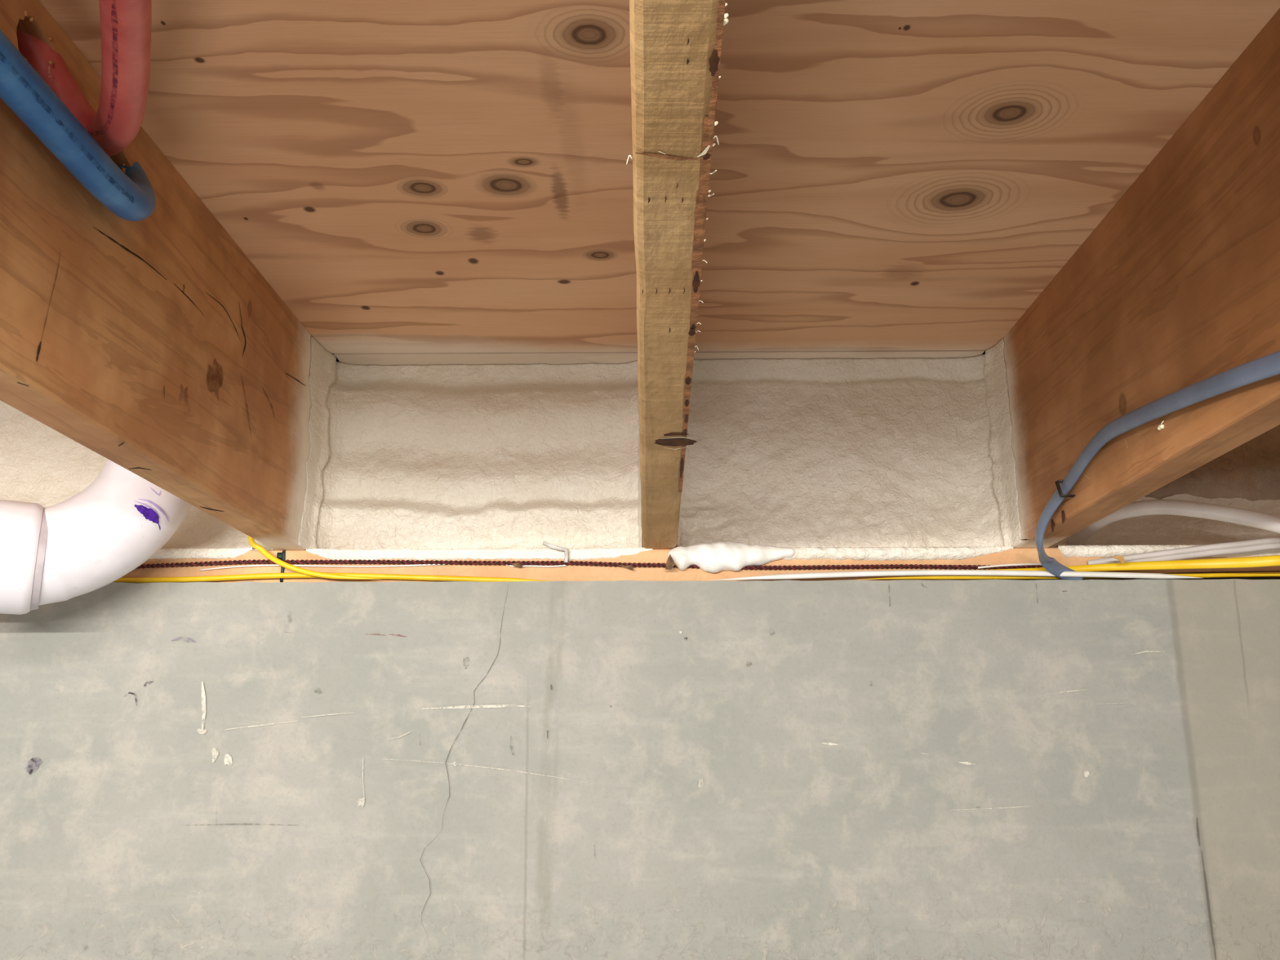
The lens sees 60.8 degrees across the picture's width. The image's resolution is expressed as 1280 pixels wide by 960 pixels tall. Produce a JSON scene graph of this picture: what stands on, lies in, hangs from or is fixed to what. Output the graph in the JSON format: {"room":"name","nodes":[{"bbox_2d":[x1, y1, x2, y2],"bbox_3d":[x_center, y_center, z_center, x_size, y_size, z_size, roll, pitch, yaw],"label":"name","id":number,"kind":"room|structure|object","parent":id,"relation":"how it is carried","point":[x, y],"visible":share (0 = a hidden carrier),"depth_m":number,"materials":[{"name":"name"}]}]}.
{"room":"unfinished basement","nodes":[
{"label":"unfinished basement","id":0,"kind":"room"},
{"bbox_2d":[0,578,1279,959],"bbox_3d":[0.024,1.277,0.973,4.400,2.362,0.214,0,-14,1],"label":"wall","id":1,"kind":"structure","parent":0,"point":[849,769],"depth_m":1.11,"materials":[{"name":"concrete"}]},
{"bbox_2d":[0,458,191,614],"bbox_3d":[-0.830,0.000,0.940,0.842,0.200,0.108,7,-16,-27],"label":"pvc elbow","id":2,"kind":"object","parent":1,"relation":"attached to","point":[82,544],"visible":0.78,"depth_m":1.05,"materials":[{"name":"white plastic"}]},
{"bbox_2d":[248,535,382,579],"bbox_3d":[-0.360,0.037,1.194,0.163,0.146,0.034,-4,-15,13],"label":"cable","id":3,"kind":"object","parent":1,"relation":"on","point":[322,575],"visible":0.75,"depth_m":1.17,"materials":[{"name":"yellow plastic"}]},
{"bbox_2d":[113,572,547,582],"bbox_3d":[-0.576,0.107,1.182,1.006,0.013,0.008,0,-14,0],"label":"cable","id":4,"kind":"object","parent":1,"relation":"on","point":[291,575],"visible":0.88,"depth_m":1.18,"materials":[{"name":"yellow plastic"}]},
{"bbox_2d":[136,559,1042,569],"bbox_3d":[-0.113,0.094,1.185,1.094,0.018,0.005,0,-14,1],"label":"cord","id":5,"kind":"object","parent":1,"relation":"on","point":[234,562],"visible":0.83,"depth_m":1.18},
{"bbox_2d":[511,563,522,567],"bbox_3d":[-0.133,0.092,1.182,0.013,0.005,0.001,0,-14,1],"label":"wood splinter","id":6,"kind":"object","parent":5,"relation":"attached to","point":[517,565],"visible":1,"depth_m":1.18,"materials":[{"name":"brown wood"}]},
{"bbox_2d":[542,541,568,562],"bbox_3d":[-0.092,0.078,1.183,0.029,0.023,0.005,2,-14,-8],"label":"metal clip","id":7,"kind":"object","parent":5,"relation":"attached to","point":[545,544],"visible":1,"depth_m":1.18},
{"bbox_2d":[618,564,633,570],"bbox_3d":[-0.016,0.095,1.180,0.018,0.006,0.001,0,-14,1],"label":"wood splinter","id":8,"kind":"object","parent":5,"relation":"attached to","point":[630,566],"visible":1,"depth_m":1.18,"materials":[{"name":"brown wood"}]},
{"bbox_2d":[283,547,1279,582],"bbox_3d":[0.617,0.108,1.249,2.010,0.036,0.140,0,-14,1],"label":"plate","id":9,"kind":"object","parent":1,"relation":"on","point":[1016,555],"visible":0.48,"depth_m":1.19,"materials":[{"name":"brown wood"}]},
{"bbox_2d":[0,0,311,551],"bbox_3d":[-0.398,-0.342,0.021,0.040,0.235,2.715,0,-14,1],"label":"joist","id":10,"kind":"object","parent":9,"relation":"on","point":[154,344],"visible":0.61,"depth_m":0.83,"materials":[{"name":"brown wood"}]},
{"bbox_2d":[0,29,155,221],"bbox_3d":[-0.389,-0.306,0.482,0.098,0.127,0.726,0,-14,1],"label":"pipe","id":11,"kind":"object","parent":10,"relation":"attached to","point":[130,195],"visible":0.9,"depth_m":0.66,"materials":[{"name":"blue plastic"}]},
{"bbox_2d":[16,0,151,156],"bbox_3d":[-0.310,-0.281,0.641,0.253,0.113,0.118,-12,-18,38],"label":"pipe","id":12,"kind":"object","parent":10,"relation":"attached to","point":[126,25],"visible":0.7,"depth_m":0.65,"materials":[{"name":"red plastic"}]},
{"bbox_2d":[276,551,284,581],"bbox_3d":[-0.392,0.094,1.191,0.009,0.033,0.002,0,-14,1],"label":"strap","id":13,"kind":"object","parent":9,"relation":"attached to","point":[281,556],"visible":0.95,"depth_m":1.19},
{"bbox_2d":[199,564,449,570],"bbox_3d":[-0.340,0.094,1.189,0.281,0.008,0.003,0,-14,1],"label":"wire","id":14,"kind":"object","parent":9,"relation":"attached to","point":[264,565],"visible":1,"depth_m":1.19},
{"bbox_2d":[297,335,653,560],"bbox_3d":[-0.176,-0.022,1.260,0.380,0.247,0.160,0,-14,1],"label":"foam","id":15,"kind":"object","parent":9,"relation":"on","point":[451,461],"visible":0.97,"depth_m":1.25,"materials":[{"name":"white plastic"}]},
{"bbox_2d":[506,564,567,567],"bbox_3d":[-0.113,0.092,1.187,0.071,0.005,0.003,0,-14,1],"label":"wire","id":16,"kind":"object","parent":9,"relation":"attached to","point":[564,565],"visible":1,"depth_m":1.19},
{"bbox_2d":[626,0,728,549],"bbox_3d":[0.010,-0.344,0.016,0.044,0.236,2.715,0,-14,1],"label":"joist","id":17,"kind":"object","parent":9,"relation":"on","point":[676,45],"visible":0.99,"depth_m":0.46,"materials":[{"name":"brown wood"}]},
{"bbox_2d":[665,554,675,569],"bbox_3d":[0.033,0.087,1.167,0.011,0.017,0.001,0,-14,1],"label":"wood splinter","id":18,"kind":"object","parent":17,"relation":"attached to","point":[670,563],"visible":1,"depth_m":1.17,"materials":[{"name":"brown wood"}]},
{"bbox_2d":[676,337,1021,560],"bbox_3d":[0.225,-0.021,1.262,0.367,0.248,0.146,0,-14,1],"label":"foam","id":19,"kind":"object","parent":9,"relation":"on","point":[835,459],"visible":0.85,"depth_m":1.26,"materials":[{"name":"white plastic"}]},
{"bbox_2d":[666,540,795,573],"bbox_3d":[0.100,0.082,1.178,0.140,0.036,0.020,0,-14,1],"label":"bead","id":20,"kind":"object","parent":19,"relation":"attached to","point":[714,557],"visible":1,"depth_m":1.17},
{"bbox_2d":[977,563,1042,568],"bbox_3d":[0.408,0.092,1.176,0.087,0.006,0.003,0,-14,1],"label":"wire","id":21,"kind":"object","parent":9,"relation":"attached to","point":[1016,564],"visible":0.73,"depth_m":1.18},
{"bbox_2d":[992,555,1279,571],"bbox_3d":[0.816,0.083,1.120,0.974,0.013,0.048,-1,-14,5],"label":"cable","id":22,"kind":"object","parent":9,"relation":"attached to","point":[1271,560],"visible":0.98,"depth_m":1.15,"materials":[{"name":"yellow plastic"}]},
{"bbox_2d":[1111,555,1124,564],"bbox_3d":[0.501,0.084,1.142,0.014,0.009,0.001,0,-14,1],"label":"wood splinter","id":23,"kind":"object","parent":22,"relation":"on","point":[1121,558],"visible":1,"depth_m":1.14,"materials":[{"name":"wood"}]},
{"bbox_2d":[1048,493,1279,557],"bbox_3d":[0.960,0.043,1.247,1.025,0.111,0.127,0,-14,1],"label":"foam","id":24,"kind":"object","parent":9,"relation":"on","point":[1147,533],"visible":0.29,"depth_m":1.27,"materials":[{"name":"white plastic"}]},
{"bbox_2d":[1066,499,1279,545],"bbox_3d":[0.891,0.074,1.069,0.872,0.155,0.107,-4,-15,17],"label":"tube","id":25,"kind":"object","parent":24,"relation":"attached to","point":[1259,520],"visible":0.86,"depth_m":1.15,"materials":[{"name":"white plastic"}]},
{"bbox_2d":[1086,536,1279,564],"bbox_3d":[0.903,0.063,1.147,0.845,0.054,0.031,-1,-14,3],"label":"cable","id":26,"kind":"object","parent":9,"relation":"attached to","point":[1272,543],"visible":0.96,"depth_m":1.16,"materials":[{"name":"white plastic"}]},
{"bbox_2d":[1144,424,1279,501],"bbox_3d":[0.023,-0.005,1.352,3.200,0.235,0.030,0,-14,1],"label":"board","id":27,"kind":"object","parent":9,"relation":"on","point":[1250,471],"visible":0.02,"depth_m":1.33,"materials":[{"name":"brown wood"}]},
{"bbox_2d":[1004,8,1279,547],"bbox_3d":[0.407,-0.343,0.011,0.049,0.241,2.715,0,-14,1],"label":"joist","id":28,"kind":"object","parent":27,"relation":"attached to","point":[1177,287],"visible":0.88,"depth_m":0.84,"materials":[{"name":"brown wood"}]},
{"bbox_2d":[1054,480,1075,497],"bbox_3d":[0.398,0.008,1.024,0.013,0.018,0.014,0,-14,1],"label":"staple","id":29,"kind":"object","parent":28,"relation":"attached to","point":[1057,482],"visible":0.91,"depth_m":1.02,"materials":[{"name":"black metal"}]},
{"bbox_2d":[1035,350,1279,580],"bbox_3d":[0.429,-0.051,0.712,0.079,0.098,0.966,0,-14,1],"label":"cable","id":30,"kind":"object","parent":28,"relation":"attached to","point":[1266,366],"visible":1,"depth_m":0.84,"materials":[{"name":"grey plastic"}]},
{"bbox_2d":[712,569,1198,580],"bbox_3d":[0.336,0.101,1.163,0.525,0.011,0.006,0,-14,1],"label":"cable","id":31,"kind":"object","parent":1,"relation":"on","point":[903,572],"visible":1,"depth_m":1.16,"materials":[{"name":"white plastic"}]},
{"bbox_2d":[856,572,1279,579],"bbox_3d":[0.785,0.101,1.164,1.106,0.007,0.007,0,-14,1],"label":"cable","id":32,"kind":"object","parent":1,"relation":"on","point":[1246,574],"visible":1,"depth_m":1.17,"materials":[{"name":"plastic"}]},
{"bbox_3d":[-0.598,0.131,1.256,1.960,0.002,0.143,0,-14,1],"label":"sill gasket","id":33,"kind":"structure","parent":1,"relation":"on","visible":0},
{"bbox_2d":[120,550,285,582],"bbox_3d":[-0.984,0.114,1.266,1.187,0.036,0.140,0,-14,1],"label":"plate","id":34,"kind":"object","parent":33,"relation":"on","point":[193,571],"visible":0.28,"depth_m":1.19,"materials":[{"name":"brown wood"}]},
{"bbox_2d":[0,400,274,559],"bbox_3d":[-0.916,-0.016,1.285,1.025,0.245,0.124,0,-14,1],"label":"foam","id":35,"kind":"object","parent":34,"relation":"on","point":[40,464],"visible":0.23,"depth_m":1.28,"materials":[{"name":"white plastic"}]},
{"bbox_2d":[38,0,1279,365],"bbox_3d":[0.007,-0.458,0.084,3.400,0.018,2.790,0,-14,1],"label":"ceiling","id":36,"kind":"structure","parent":0,"point":[405,176],"depth_m":0.85,"materials":[{"name":"brown wood"}]}
]}

